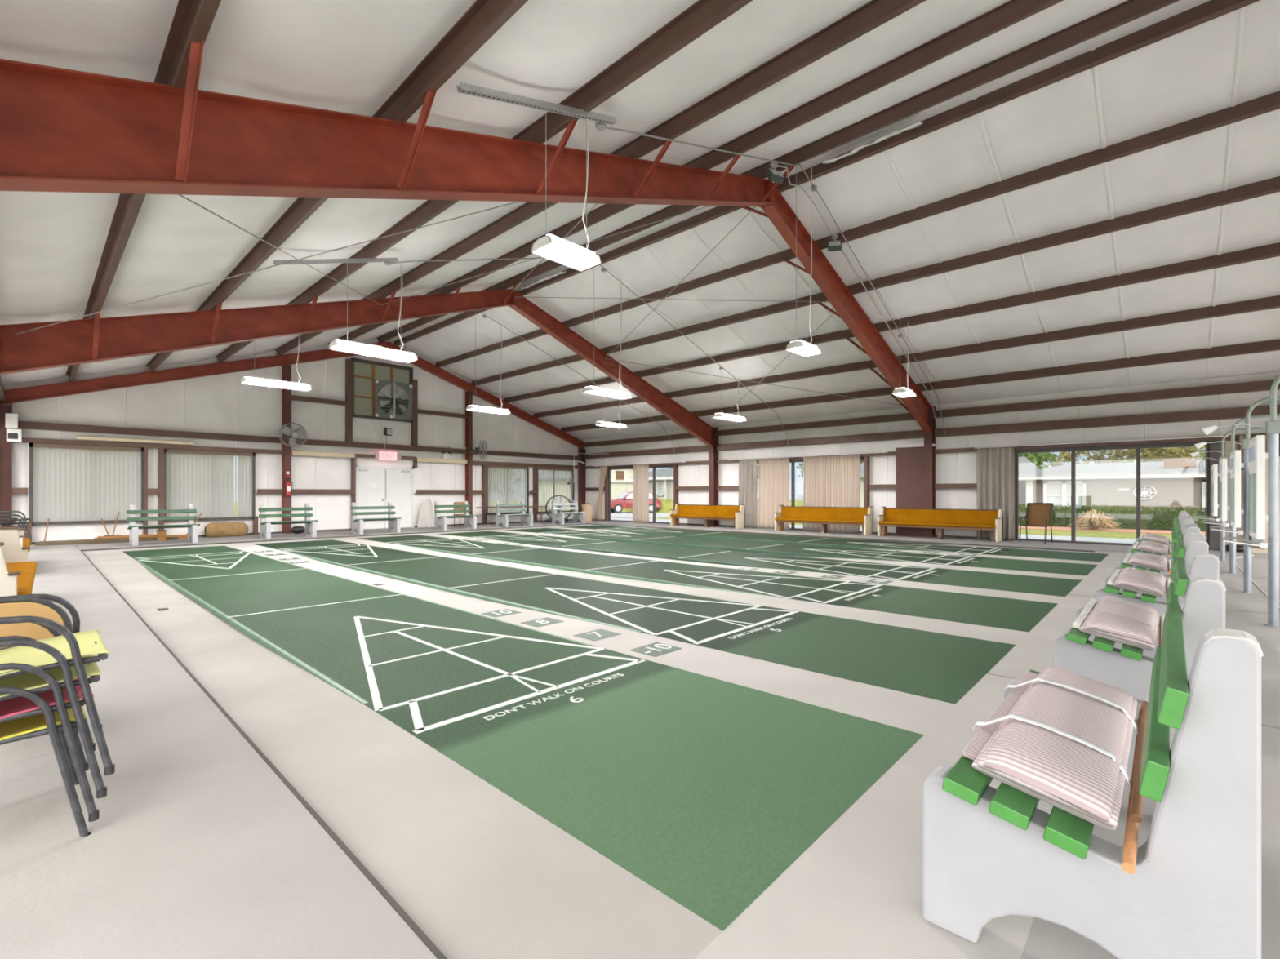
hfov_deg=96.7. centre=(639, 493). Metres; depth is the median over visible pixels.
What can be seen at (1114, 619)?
seat cushion
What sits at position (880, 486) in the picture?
beam
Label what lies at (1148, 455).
tree
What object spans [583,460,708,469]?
beam
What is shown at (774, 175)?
light
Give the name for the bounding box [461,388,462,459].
trim
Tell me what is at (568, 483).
wall fan
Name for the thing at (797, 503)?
lawn
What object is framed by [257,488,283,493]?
beam
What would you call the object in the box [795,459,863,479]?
tree
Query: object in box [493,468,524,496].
tree
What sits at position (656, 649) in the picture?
square
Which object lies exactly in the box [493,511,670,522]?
road
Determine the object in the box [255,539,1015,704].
court
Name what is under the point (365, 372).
window
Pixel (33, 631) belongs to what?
chair
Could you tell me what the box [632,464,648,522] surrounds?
curtain
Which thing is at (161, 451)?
column
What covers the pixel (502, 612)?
square
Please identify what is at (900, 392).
strip light
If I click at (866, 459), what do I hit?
column
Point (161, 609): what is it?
floor drain
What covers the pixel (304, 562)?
square
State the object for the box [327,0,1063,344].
beam
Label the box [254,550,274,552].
square
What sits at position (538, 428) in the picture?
trim
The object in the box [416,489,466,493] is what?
beam
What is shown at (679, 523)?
baseboard
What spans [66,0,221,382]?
beam
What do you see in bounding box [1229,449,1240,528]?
scoreboard
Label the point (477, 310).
conduit
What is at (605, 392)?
strip light
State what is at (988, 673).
floor
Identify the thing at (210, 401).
wall
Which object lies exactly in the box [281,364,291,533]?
column
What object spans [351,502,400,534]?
park bench
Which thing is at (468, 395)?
column
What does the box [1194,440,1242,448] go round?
lamp
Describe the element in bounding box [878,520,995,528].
seat cushion
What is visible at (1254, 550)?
panel
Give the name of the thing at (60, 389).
beam
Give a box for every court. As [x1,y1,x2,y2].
[122,546,923,931]
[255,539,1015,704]
[358,534,1057,632]
[439,531,1081,596]
[506,528,1097,575]
[564,524,1108,561]
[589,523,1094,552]
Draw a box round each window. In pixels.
[28,442,143,525]
[164,448,255,521]
[350,357,413,422]
[486,465,528,515]
[537,466,574,513]
[608,465,673,524]
[748,457,863,533]
[1015,441,1209,549]
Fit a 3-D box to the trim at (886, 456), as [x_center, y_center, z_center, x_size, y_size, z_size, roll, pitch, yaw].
[7.499,0.055,17.270,0.040,2.370,0.014,0,0,43]
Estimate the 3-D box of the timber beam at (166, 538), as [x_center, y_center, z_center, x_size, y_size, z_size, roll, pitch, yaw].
[-13.302,1.205,14.328,0.080,0.070,2.600,0,0,43]
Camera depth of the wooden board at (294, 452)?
18.34 m
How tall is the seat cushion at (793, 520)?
0.080 m
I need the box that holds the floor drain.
[156,608,168,611]
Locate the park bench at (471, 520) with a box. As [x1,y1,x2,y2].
[434,501,476,530]
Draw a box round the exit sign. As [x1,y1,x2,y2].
[374,451,400,460]
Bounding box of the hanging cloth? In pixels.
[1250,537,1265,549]
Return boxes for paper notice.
[371,481,377,488]
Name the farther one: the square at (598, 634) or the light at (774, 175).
the light at (774, 175)
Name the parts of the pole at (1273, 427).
plate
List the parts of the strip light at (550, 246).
plate, power cord, plate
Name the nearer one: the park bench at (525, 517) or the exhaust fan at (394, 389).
the exhaust fan at (394, 389)
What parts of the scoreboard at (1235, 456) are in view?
score digit panel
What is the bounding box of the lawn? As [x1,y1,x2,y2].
[226,499,1172,540]
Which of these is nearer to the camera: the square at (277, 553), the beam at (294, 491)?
the square at (277, 553)
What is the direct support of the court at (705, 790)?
on the floor at (197, 848)
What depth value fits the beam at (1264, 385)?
14.96 m
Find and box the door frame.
[355,464,414,527]
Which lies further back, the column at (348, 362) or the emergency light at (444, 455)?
the emergency light at (444, 455)
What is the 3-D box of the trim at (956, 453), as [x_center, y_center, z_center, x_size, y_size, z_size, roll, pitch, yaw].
[8.888,0.055,15.974,0.040,2.370,0.014,0,0,43]
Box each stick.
[34,518,49,545]
[101,518,109,535]
[103,511,120,536]
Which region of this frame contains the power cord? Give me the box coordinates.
[1235,555,1279,608]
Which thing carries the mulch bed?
on the lawn
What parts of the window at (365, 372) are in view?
frame, frame, frame, frame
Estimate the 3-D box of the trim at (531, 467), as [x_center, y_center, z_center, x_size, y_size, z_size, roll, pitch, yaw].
[-4.700,0.030,24.561,0.014,2.420,0.040,0,0,43]
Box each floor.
[0,520,1279,958]
[81,523,588,551]
[988,673,1279,728]
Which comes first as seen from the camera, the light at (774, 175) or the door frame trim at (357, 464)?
the light at (774, 175)
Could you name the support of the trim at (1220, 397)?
attached to the wall at (945, 463)
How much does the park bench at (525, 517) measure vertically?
0.950 m
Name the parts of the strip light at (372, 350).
plate, power cord, plate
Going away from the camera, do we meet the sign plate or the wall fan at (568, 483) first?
the sign plate
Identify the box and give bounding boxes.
[4,413,22,442]
[384,262,391,265]
[449,446,466,448]
[595,121,606,130]
[810,184,817,191]
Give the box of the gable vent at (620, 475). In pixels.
[615,471,624,479]
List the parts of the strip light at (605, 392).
plate, power cord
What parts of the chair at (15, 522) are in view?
arm and leg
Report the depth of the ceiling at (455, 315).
19.47 m
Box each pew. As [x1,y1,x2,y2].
[0,526,30,551]
[0,526,36,596]
[670,503,744,528]
[773,505,872,535]
[876,506,1002,542]
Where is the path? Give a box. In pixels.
[757,523,1168,543]
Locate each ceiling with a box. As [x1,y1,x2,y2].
[0,0,1279,439]
[406,342,586,437]
[416,331,604,435]
[441,328,626,434]
[454,315,647,431]
[484,311,671,429]
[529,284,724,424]
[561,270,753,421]
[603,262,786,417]
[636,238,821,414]
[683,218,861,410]
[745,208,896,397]
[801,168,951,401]
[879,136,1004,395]
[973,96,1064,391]
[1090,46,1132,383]
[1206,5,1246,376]
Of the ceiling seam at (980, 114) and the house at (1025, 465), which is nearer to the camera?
the ceiling seam at (980, 114)
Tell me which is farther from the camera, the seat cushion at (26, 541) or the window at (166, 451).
the window at (166, 451)
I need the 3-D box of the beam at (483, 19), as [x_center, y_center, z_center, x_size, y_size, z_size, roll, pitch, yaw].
[-4.886,-3.356,7.553,22.950,0.213,0.133,0,0,43]
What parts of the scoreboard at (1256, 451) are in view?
score digit panel, score digit panel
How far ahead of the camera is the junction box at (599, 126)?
5.87 m
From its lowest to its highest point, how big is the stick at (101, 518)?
0.579 m
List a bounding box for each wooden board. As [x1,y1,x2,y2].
[292,450,355,457]
[417,457,466,463]
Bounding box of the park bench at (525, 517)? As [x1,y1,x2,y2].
[495,501,533,527]
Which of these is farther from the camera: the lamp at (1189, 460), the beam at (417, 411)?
the beam at (417, 411)
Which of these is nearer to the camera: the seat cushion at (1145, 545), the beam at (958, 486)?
the seat cushion at (1145, 545)
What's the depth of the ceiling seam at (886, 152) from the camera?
10.51 m
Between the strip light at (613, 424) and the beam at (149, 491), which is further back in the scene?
the strip light at (613, 424)
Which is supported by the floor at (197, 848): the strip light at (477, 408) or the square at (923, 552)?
the square at (923, 552)
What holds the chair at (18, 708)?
on the chair at (21, 729)
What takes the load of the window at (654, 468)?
in the wall at (945, 463)
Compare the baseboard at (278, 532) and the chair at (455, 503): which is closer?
the baseboard at (278, 532)
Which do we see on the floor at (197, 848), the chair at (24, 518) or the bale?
the bale
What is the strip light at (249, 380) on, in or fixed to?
hanging from the channel
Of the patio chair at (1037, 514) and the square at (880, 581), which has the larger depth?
the patio chair at (1037, 514)
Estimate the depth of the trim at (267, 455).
17.40 m
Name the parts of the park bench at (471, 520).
panel, panel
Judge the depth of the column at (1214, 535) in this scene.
12.36 m
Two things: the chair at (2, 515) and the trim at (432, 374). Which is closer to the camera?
the chair at (2, 515)
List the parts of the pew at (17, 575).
panel, panel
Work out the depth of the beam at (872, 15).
6.29 m
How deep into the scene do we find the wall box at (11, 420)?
13.31 m
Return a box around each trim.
[58,396,60,439]
[124,387,126,438]
[151,449,153,534]
[182,379,185,445]
[235,372,237,448]
[266,454,268,521]
[315,457,316,519]
[325,360,326,452]
[355,464,357,519]
[430,462,431,499]
[431,373,432,457]
[454,462,455,524]
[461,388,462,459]
[475,465,476,515]
[488,403,489,460]
[514,415,515,462]
[530,466,531,513]
[537,427,538,462]
[698,464,699,524]
[878,423,879,451]
[886,456,888,532]
[896,444,934,448]
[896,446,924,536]
[955,453,957,535]
[968,416,969,447]
[1020,412,1022,444]
[1078,407,1080,441]
[1144,401,1146,438]
[1218,395,1221,435]
[1225,440,1243,551]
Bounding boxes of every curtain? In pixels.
[593,466,607,519]
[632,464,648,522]
[738,459,757,528]
[758,457,789,529]
[803,454,860,533]
[976,447,1014,540]
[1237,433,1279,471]
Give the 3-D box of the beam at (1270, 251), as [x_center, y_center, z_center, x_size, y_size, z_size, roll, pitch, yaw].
[2.771,-3.840,15.758,22.950,0.213,0.133,0,0,43]
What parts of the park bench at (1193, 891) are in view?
panel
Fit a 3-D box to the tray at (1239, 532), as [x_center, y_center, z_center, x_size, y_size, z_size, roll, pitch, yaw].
[7.613,0.481,7.394,0.311,0.098,0.180,0,0,43]
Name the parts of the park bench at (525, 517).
panel, panel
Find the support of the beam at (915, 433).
attached to the wall at (945, 463)
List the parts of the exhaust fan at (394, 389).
fan blade, fan blade, louvre blade, fan blade, louvre blade, louvre blade, louvre blade, louvre blade, louvre blade, louvre blade, louvre blade, fan blade, motor, fan blade, fan blade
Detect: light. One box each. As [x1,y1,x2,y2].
[240,335,311,391]
[328,261,417,362]
[383,427,391,444]
[441,450,452,458]
[466,324,510,414]
[531,109,601,271]
[582,278,631,399]
[595,399,626,428]
[712,377,746,422]
[764,161,784,183]
[786,162,822,356]
[826,234,841,251]
[892,321,915,397]
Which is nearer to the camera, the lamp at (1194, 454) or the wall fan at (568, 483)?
the lamp at (1194, 454)
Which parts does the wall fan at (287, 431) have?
fan blade, fan blade, fan blade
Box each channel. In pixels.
[272,257,398,264]
[456,82,617,124]
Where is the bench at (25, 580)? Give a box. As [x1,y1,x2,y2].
[5,561,36,595]
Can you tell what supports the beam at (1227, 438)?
attached to the wall at (945, 463)
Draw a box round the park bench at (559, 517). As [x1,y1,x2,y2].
[551,500,585,524]
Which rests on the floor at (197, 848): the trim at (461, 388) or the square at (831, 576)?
the square at (831, 576)
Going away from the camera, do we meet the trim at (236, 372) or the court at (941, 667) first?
the court at (941, 667)
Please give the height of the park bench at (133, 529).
0.954 m
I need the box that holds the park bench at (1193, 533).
[1093,526,1205,624]
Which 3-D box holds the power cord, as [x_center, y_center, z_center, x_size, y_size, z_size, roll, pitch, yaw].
[8.706,1.249,8.024,0.329,0.042,9.606,0,0,45]
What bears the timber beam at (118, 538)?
on the floor at (197, 848)
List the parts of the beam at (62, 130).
ridge plate, ridge plate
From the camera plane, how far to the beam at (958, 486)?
15.81 m
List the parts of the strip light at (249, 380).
power cord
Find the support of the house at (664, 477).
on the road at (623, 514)
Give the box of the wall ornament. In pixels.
[1133,485,1156,500]
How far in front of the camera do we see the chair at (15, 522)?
12.38 m
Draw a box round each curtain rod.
[593,461,684,466]
[728,451,887,460]
[974,435,1228,448]
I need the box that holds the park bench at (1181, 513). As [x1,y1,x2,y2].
[1133,511,1187,552]
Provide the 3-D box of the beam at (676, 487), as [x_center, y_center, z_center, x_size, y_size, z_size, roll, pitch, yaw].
[2.113,-0.200,22.176,1.730,0.140,0.190,0,0,43]
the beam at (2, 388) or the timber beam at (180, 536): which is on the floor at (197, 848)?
the timber beam at (180, 536)
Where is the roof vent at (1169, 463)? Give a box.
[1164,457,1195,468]
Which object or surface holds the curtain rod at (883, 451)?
attached to the beam at (889, 453)
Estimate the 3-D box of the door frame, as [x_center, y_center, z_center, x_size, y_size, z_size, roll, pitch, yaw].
[-8.962,0.130,19.975,0.140,2.220,2.080,0,0,43]
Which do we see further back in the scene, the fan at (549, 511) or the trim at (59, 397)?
the fan at (549, 511)
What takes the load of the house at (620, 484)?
on the lawn
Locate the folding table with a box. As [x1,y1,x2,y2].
[476,506,547,525]
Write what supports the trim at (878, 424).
attached to the wall at (945, 463)
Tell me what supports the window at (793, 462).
in the wall at (945, 463)
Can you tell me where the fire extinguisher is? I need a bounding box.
[285,478,293,495]
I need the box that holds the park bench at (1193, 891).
[922,577,1263,958]
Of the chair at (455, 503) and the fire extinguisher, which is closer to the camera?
the fire extinguisher
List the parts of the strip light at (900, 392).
plate, power cord, plate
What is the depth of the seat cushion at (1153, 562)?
6.41 m
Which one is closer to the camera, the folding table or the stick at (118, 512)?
the stick at (118, 512)
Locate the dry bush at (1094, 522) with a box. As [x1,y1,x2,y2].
[1066,509,1121,529]
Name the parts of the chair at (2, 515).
sling seat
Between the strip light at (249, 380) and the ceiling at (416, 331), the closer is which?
the strip light at (249, 380)
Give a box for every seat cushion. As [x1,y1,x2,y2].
[22,537,30,551]
[670,514,735,519]
[774,517,864,523]
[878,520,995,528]
[961,666,1148,874]
[1072,595,1164,651]
[1106,567,1169,599]
[1121,551,1171,573]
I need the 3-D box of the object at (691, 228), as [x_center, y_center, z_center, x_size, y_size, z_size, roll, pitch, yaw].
[3.859,-3.995,14.454,0.050,2.858,8.761,0,0,43]
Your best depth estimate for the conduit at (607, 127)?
8.76 m
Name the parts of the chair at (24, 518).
rail, sling seat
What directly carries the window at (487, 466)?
in the wall at (210, 401)
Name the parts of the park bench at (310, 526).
panel, panel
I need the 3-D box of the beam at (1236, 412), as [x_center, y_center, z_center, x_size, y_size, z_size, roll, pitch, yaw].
[11.248,-1.720,13.652,7.680,0.220,0.190,0,0,43]
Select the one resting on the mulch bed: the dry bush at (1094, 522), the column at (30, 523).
the dry bush at (1094, 522)
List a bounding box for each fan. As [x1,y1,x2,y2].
[278,422,307,447]
[374,378,412,420]
[471,440,487,458]
[545,495,572,522]
[567,478,573,488]
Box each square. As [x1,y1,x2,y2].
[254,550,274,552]
[264,553,284,555]
[279,557,301,559]
[288,560,311,564]
[481,608,521,617]
[521,617,564,627]
[573,629,620,640]
[629,642,682,657]
[738,567,757,570]
[772,570,796,574]
[820,574,846,578]
[866,579,893,583]
[923,551,938,553]
[959,553,977,555]
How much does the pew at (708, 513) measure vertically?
0.850 m
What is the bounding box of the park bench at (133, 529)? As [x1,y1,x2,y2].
[126,504,199,546]
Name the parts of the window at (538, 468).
frame, sill, frame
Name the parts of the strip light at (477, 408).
power cord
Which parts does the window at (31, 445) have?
frame, sill, frame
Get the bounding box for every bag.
[290,525,304,533]
[1225,544,1243,551]
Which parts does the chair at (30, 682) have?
rail, arm and leg, sling seat, rail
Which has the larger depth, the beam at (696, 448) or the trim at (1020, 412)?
the beam at (696, 448)
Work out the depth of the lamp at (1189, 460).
11.05 m
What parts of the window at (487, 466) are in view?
frame, sill, frame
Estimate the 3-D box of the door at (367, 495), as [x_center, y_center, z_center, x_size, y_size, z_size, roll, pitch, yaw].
[-9.240,0.167,19.589,0.120,2.126,0.935,0,0,43]
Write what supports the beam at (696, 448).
attached to the wall at (945, 463)
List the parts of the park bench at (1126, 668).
panel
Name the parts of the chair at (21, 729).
rail, sling seat, arm and leg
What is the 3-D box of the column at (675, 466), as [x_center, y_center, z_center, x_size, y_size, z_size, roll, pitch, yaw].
[1.444,0.045,22.800,0.100,2.390,0.190,0,0,43]
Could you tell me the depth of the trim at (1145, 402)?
13.27 m
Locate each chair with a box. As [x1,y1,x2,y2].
[0,511,31,539]
[0,514,29,538]
[0,517,28,537]
[0,521,26,537]
[0,594,79,733]
[0,596,115,775]
[0,616,106,798]
[0,635,99,822]
[0,686,91,837]
[453,502,471,527]
[1019,502,1053,543]
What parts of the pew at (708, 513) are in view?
panel, support leg, seat rail, support leg, backrest, rail, panel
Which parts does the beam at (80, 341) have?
ridge plate, ridge plate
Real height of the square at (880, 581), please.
0.006 m
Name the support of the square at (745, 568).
on the floor at (197, 848)
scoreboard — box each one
[1211,464,1217,516]
[1218,458,1226,520]
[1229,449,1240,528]
[1248,435,1265,539]
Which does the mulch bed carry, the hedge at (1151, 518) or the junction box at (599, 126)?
the hedge at (1151, 518)
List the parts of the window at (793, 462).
sill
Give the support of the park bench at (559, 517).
on the floor at (197, 848)
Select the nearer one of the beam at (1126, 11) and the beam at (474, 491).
the beam at (1126, 11)
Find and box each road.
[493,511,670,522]
[610,506,758,518]
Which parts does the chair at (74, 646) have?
arm and leg, rail, sling seat, rail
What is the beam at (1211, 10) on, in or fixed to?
attached to the beam at (62, 130)
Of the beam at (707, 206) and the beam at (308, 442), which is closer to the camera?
the beam at (707, 206)
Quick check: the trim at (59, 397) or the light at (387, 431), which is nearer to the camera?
the trim at (59, 397)
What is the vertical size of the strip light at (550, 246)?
1.457 m
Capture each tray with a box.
[1196,515,1219,521]
[1201,520,1229,526]
[1208,526,1243,534]
[1221,537,1267,548]
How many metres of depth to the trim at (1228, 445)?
12.24 m
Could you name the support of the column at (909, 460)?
attached to the wall at (945, 463)
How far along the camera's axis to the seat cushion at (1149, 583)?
4.92 m
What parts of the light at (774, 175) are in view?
lamp glass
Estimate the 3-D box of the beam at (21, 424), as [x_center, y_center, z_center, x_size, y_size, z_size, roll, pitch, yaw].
[-12.983,-1.635,15.556,0.190,0.170,5.630,0,0,43]
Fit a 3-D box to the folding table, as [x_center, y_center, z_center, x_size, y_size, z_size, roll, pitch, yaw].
[-5.068,0.885,22.784,0.720,0.710,2.900,0,0,43]
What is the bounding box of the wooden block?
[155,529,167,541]
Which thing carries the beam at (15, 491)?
attached to the wall at (210, 401)
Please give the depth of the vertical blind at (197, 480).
16.28 m
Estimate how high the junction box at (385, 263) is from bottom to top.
0.060 m
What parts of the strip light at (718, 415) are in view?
plate, power cord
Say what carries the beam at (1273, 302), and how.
attached to the beam at (62, 130)
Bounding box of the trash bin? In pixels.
[581,502,593,521]
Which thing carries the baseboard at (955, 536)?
attached to the wall at (945, 463)
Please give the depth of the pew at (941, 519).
15.52 m
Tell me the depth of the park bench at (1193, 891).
1.36 m
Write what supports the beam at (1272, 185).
attached to the beam at (62, 130)
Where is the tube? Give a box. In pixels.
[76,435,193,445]
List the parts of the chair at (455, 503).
backrest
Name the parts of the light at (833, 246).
lamp glass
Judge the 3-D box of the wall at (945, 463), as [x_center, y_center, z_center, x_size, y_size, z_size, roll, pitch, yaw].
[5.730,-0.745,18.965,23.000,4.070,0.050,0,0,43]
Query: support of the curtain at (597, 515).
hanging from the curtain rod at (682, 461)
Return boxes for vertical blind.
[33,447,141,522]
[166,453,252,518]
[488,467,526,513]
[537,470,572,511]
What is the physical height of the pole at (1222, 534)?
2.501 m
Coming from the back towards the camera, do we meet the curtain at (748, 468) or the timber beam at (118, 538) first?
the curtain at (748, 468)
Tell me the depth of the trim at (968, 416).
15.76 m
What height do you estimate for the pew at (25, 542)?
0.850 m
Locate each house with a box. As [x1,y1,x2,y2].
[523,469,633,508]
[626,465,758,499]
[859,457,1039,507]
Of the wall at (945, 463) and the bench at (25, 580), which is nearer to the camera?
the bench at (25, 580)
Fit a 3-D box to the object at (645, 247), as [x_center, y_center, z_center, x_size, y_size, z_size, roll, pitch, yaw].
[2.931,-3.990,15.321,0.050,2.866,8.761,0,0,43]
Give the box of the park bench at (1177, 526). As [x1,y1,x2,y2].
[1124,514,1191,566]
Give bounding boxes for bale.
[204,521,248,537]
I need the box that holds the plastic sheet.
[417,498,434,527]
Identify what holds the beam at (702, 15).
attached to the beam at (62, 130)
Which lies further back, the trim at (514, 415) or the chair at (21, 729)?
the trim at (514, 415)
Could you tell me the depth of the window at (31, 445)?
14.18 m
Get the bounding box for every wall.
[0,337,583,542]
[583,371,1279,536]
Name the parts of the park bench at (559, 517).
panel, panel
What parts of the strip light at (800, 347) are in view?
plate, power cord, plate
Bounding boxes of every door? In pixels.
[357,466,385,529]
[385,468,411,528]
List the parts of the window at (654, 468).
sill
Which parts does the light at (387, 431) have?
glass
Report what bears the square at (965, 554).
on the floor at (197, 848)
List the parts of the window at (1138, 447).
handle, sill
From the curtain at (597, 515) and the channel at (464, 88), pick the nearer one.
the channel at (464, 88)
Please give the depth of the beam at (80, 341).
10.82 m
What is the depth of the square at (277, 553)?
11.80 m
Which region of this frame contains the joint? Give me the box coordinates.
[80,550,447,958]
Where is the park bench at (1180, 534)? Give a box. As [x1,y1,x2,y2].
[1113,519,1197,586]
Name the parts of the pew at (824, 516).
panel, support leg, seat rail, support leg, backrest, rail, support leg, panel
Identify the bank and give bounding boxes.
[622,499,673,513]
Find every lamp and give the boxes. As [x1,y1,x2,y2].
[1186,457,1219,463]
[1190,450,1228,457]
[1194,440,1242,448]
[1201,423,1266,435]
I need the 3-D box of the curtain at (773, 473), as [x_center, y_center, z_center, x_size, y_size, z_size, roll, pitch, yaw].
[4.612,0.007,19.629,1.204,2.425,0.113,0,0,43]
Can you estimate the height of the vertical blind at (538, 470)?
1.886 m
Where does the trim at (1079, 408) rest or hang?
attached to the wall at (945, 463)
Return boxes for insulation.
[518,266,566,290]
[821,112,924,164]
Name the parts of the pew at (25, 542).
panel, panel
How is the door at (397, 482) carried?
in the wall at (210, 401)
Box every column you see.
[26,521,31,545]
[142,447,147,534]
[158,448,164,530]
[253,515,257,534]
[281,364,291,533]
[345,358,352,441]
[351,457,355,503]
[410,379,417,445]
[413,459,417,467]
[465,391,472,515]
[481,465,486,524]
[533,466,537,522]
[604,467,608,520]
[673,464,678,509]
[863,456,869,507]
[1011,449,1015,540]
[1209,440,1225,551]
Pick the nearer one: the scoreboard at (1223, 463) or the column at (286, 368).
the scoreboard at (1223, 463)
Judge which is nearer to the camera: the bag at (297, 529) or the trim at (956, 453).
the trim at (956, 453)
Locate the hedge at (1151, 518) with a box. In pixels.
[1018,504,1205,530]
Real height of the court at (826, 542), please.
0.104 m
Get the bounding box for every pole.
[1186,427,1266,560]
[1190,413,1279,573]
[1194,395,1279,593]
[1201,374,1279,627]
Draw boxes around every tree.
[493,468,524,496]
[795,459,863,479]
[1018,452,1062,469]
[1045,446,1205,467]
[1195,448,1205,460]
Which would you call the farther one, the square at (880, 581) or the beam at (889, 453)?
the beam at (889, 453)
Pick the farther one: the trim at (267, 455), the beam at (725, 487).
the beam at (725, 487)
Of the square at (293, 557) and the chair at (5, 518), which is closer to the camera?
the square at (293, 557)
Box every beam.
[0,40,935,537]
[0,281,719,526]
[0,341,585,527]
[0,374,4,401]
[12,437,283,453]
[12,488,28,493]
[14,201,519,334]
[17,421,283,443]
[36,537,177,546]
[39,537,128,542]
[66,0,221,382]
[93,534,187,539]
[97,533,156,538]
[146,0,528,372]
[146,488,160,493]
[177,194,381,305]
[214,0,752,363]
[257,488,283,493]
[274,0,925,355]
[291,395,348,405]
[291,488,352,493]
[295,438,466,453]
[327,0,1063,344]
[355,453,416,459]
[375,0,1179,342]
[381,205,710,305]
[393,0,1259,346]
[414,408,466,418]
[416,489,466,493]
[435,90,1279,367]
[471,176,1279,386]
[472,449,580,460]
[472,460,580,469]
[472,489,484,493]
[503,242,1279,402]
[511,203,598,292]
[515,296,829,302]
[529,490,536,493]
[533,295,1279,417]
[560,338,1279,431]
[582,379,1279,447]
[583,444,708,458]
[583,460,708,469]
[583,487,604,490]
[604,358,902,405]
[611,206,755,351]
[675,486,708,489]
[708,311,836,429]
[715,430,924,450]
[715,451,896,462]
[715,485,738,489]
[868,484,895,488]
[933,404,1279,437]
[933,433,1266,453]
[933,483,976,488]
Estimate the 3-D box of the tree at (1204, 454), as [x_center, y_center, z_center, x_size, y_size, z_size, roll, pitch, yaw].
[43.627,-1.381,41.789,6.847,5.924,5.826,0,0,38]
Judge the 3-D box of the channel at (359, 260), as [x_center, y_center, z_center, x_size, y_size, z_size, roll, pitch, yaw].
[-4.617,-3.576,8.757,0.060,0.615,1.775,0,0,43]
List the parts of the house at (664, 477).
sash pane, sash pane, porch post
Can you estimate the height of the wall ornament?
0.652 m
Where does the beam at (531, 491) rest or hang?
attached to the wall at (210, 401)
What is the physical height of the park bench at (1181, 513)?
0.954 m
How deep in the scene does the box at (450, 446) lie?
21.86 m
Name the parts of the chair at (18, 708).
rail, arm and leg, sling seat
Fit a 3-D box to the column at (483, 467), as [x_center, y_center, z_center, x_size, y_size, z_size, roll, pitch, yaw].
[-6.233,0.055,22.804,0.170,2.370,0.120,0,0,43]
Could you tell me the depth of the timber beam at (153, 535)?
14.54 m
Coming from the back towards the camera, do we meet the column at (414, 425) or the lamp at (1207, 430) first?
the column at (414, 425)
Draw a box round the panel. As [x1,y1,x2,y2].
[1251,456,1279,554]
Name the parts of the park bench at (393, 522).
panel, panel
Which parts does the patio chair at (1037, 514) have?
leg, leg, rail, rail, leg, leg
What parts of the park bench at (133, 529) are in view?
panel, panel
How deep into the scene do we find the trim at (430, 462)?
21.23 m
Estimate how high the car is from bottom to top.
1.700 m
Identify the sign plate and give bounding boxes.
[285,471,289,476]
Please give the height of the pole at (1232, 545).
2.501 m
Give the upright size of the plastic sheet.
1.051 m
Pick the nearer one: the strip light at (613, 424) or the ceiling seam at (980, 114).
the ceiling seam at (980, 114)
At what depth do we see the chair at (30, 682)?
2.06 m
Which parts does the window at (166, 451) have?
frame, sill, frame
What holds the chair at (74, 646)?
on the chair at (30, 682)
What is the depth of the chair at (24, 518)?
12.46 m
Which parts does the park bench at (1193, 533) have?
panel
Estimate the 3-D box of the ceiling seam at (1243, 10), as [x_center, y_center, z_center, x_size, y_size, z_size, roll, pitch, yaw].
[9.430,-3.989,9.255,0.050,2.868,8.761,0,0,43]
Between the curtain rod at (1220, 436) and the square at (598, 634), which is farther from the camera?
the curtain rod at (1220, 436)
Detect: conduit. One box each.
[391,257,788,445]
[477,310,674,451]
[489,456,584,463]
[573,453,608,483]
[605,126,944,435]
[769,163,938,427]
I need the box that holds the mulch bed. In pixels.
[1018,524,1205,535]
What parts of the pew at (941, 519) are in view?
panel, support leg, seat rail, support leg, backrest, rail, support leg, panel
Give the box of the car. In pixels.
[610,491,661,513]
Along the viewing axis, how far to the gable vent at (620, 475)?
61.47 m
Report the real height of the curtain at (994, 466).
2.425 m
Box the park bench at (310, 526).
[257,502,317,539]
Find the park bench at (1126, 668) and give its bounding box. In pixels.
[1053,541,1220,702]
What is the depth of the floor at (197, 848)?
2.19 m
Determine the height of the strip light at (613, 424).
1.315 m
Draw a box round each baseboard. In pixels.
[31,528,351,544]
[414,519,573,527]
[679,523,733,527]
[871,532,1008,540]
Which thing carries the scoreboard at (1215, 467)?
attached to the pole at (1222, 534)
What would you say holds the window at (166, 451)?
in the wall at (210, 401)

